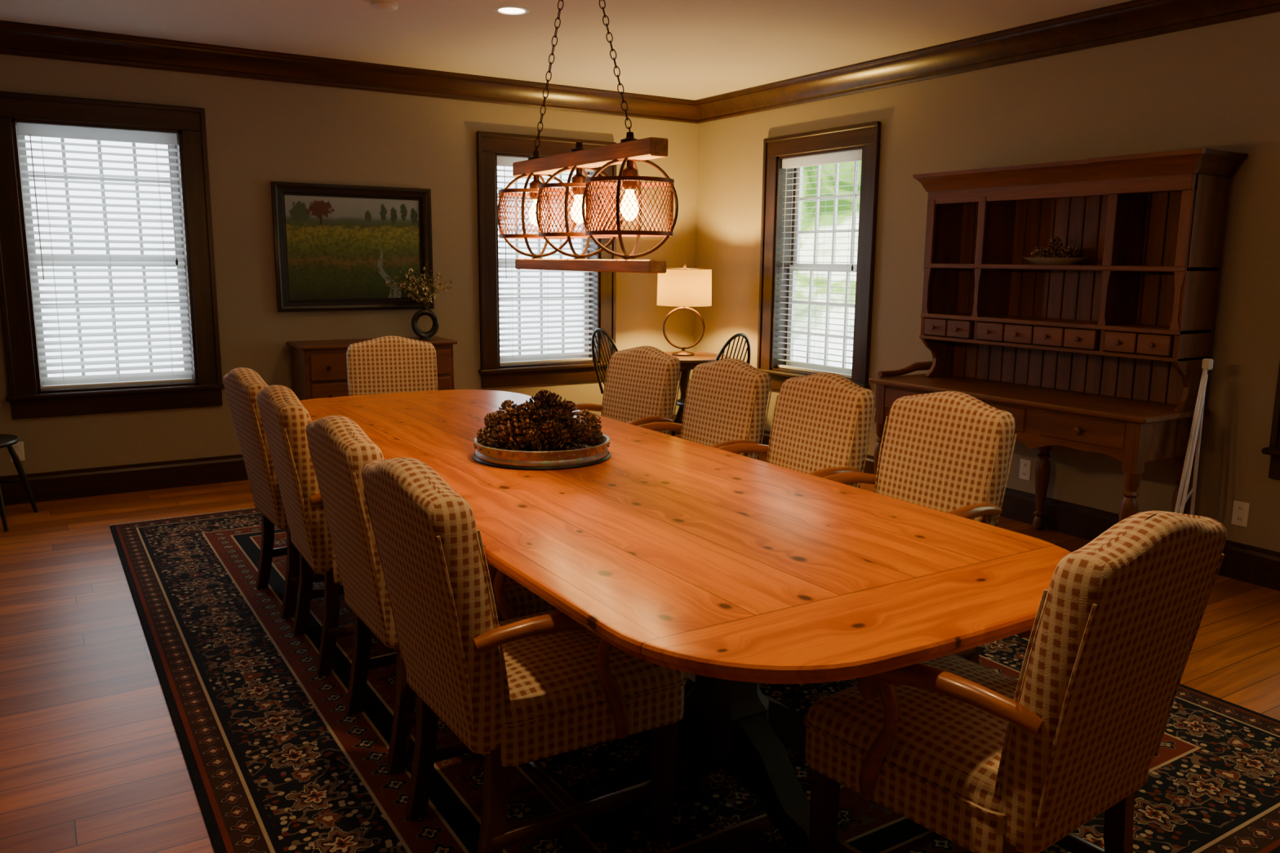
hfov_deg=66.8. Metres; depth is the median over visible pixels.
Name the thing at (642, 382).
dining chair
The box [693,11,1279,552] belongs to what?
wall
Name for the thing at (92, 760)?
floor
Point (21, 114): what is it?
window
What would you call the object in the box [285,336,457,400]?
sideboard
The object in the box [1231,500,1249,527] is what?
wall outlet
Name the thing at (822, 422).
dining chair
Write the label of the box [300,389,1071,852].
dining table
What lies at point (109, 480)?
baseboard
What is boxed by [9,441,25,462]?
wall outlet
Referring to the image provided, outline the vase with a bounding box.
[385,261,453,339]
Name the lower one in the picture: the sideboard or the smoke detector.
the sideboard
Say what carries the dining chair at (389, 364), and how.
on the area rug
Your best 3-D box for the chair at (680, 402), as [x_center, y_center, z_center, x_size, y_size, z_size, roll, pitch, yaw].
[0.509,-0.198,6.902,0.430,0.962,0.530,-8,13,-41]
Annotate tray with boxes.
[472,433,610,470]
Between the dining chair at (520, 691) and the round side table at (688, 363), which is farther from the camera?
the round side table at (688, 363)
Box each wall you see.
[0,53,697,476]
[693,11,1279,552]
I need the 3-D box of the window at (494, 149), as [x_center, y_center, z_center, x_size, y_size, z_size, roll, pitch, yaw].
[-0.720,-1.241,7.359,1.181,1.827,0.252,-6,11,-32]
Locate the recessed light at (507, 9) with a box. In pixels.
[493,4,528,14]
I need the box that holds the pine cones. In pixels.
[476,389,603,451]
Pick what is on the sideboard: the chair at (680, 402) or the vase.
the vase
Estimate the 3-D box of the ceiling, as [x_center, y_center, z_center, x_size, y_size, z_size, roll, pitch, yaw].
[-0.266,-1.749,2.541,7.305,0.100,8.641,-6,11,-32]
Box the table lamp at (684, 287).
[657,262,711,355]
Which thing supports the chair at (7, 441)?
on the floor
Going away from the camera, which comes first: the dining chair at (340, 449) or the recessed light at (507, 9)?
the dining chair at (340, 449)
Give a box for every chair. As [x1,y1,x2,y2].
[0,434,37,531]
[222,367,324,619]
[256,385,354,676]
[305,415,557,774]
[346,335,437,395]
[361,457,687,852]
[574,346,681,435]
[591,328,618,393]
[637,358,772,459]
[671,333,751,437]
[717,372,875,488]
[803,511,1226,852]
[822,391,1017,664]
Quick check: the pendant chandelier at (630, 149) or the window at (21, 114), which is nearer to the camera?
the pendant chandelier at (630, 149)
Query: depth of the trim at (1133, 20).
5.86 m
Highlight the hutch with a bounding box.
[868,147,1248,530]
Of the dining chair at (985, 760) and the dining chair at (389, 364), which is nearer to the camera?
the dining chair at (985, 760)
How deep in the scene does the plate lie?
4.95 m
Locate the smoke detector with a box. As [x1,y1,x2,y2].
[370,0,398,12]
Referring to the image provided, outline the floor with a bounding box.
[0,434,1279,852]
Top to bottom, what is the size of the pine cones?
0.240 m
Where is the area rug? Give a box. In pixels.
[110,507,1279,852]
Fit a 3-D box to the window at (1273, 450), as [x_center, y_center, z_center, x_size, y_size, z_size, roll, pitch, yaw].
[3.217,-0.591,3.801,0.252,1.827,1.181,-6,11,-32]
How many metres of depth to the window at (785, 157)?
6.92 m
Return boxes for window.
[0,91,224,418]
[476,130,617,388]
[756,120,880,390]
[1261,360,1279,479]
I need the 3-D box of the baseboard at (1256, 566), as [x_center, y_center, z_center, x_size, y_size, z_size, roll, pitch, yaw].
[2.626,0.583,4.799,0.018,0.172,8.241,-6,11,-32]
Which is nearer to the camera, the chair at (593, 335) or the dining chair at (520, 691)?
the dining chair at (520, 691)
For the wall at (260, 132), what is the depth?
6.33 m
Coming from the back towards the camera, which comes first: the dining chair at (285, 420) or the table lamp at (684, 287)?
the table lamp at (684, 287)
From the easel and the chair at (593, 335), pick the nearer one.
the easel
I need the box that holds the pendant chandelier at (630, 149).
[497,0,678,273]
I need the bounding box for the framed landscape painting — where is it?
[270,181,434,311]
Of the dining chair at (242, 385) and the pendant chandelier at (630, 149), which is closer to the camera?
the pendant chandelier at (630, 149)
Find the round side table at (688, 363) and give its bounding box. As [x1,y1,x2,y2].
[664,351,728,432]
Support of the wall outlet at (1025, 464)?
attached to the wall at (1216, 86)
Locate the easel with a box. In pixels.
[1174,358,1213,515]
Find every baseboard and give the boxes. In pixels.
[0,414,682,505]
[760,429,1279,591]
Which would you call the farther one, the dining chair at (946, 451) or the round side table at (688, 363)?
the round side table at (688, 363)
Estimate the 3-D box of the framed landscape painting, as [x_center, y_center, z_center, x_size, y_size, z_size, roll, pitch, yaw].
[-1.903,-1.195,6.511,1.050,0.824,0.040,-6,11,-32]
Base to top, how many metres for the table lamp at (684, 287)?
0.690 m
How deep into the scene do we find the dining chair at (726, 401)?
4.37 m
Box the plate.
[1022,235,1089,264]
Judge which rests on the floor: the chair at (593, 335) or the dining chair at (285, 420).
the chair at (593, 335)
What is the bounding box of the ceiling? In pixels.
[0,0,1132,100]
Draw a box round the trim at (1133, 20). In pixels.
[0,0,1279,123]
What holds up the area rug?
on the floor
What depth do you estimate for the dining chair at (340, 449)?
2.74 m
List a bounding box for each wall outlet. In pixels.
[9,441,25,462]
[1018,458,1031,480]
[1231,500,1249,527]
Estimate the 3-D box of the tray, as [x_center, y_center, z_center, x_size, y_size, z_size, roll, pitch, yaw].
[-0.351,0.074,3.483,0.492,0.064,0.492,-6,11,-32]
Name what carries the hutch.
on the floor

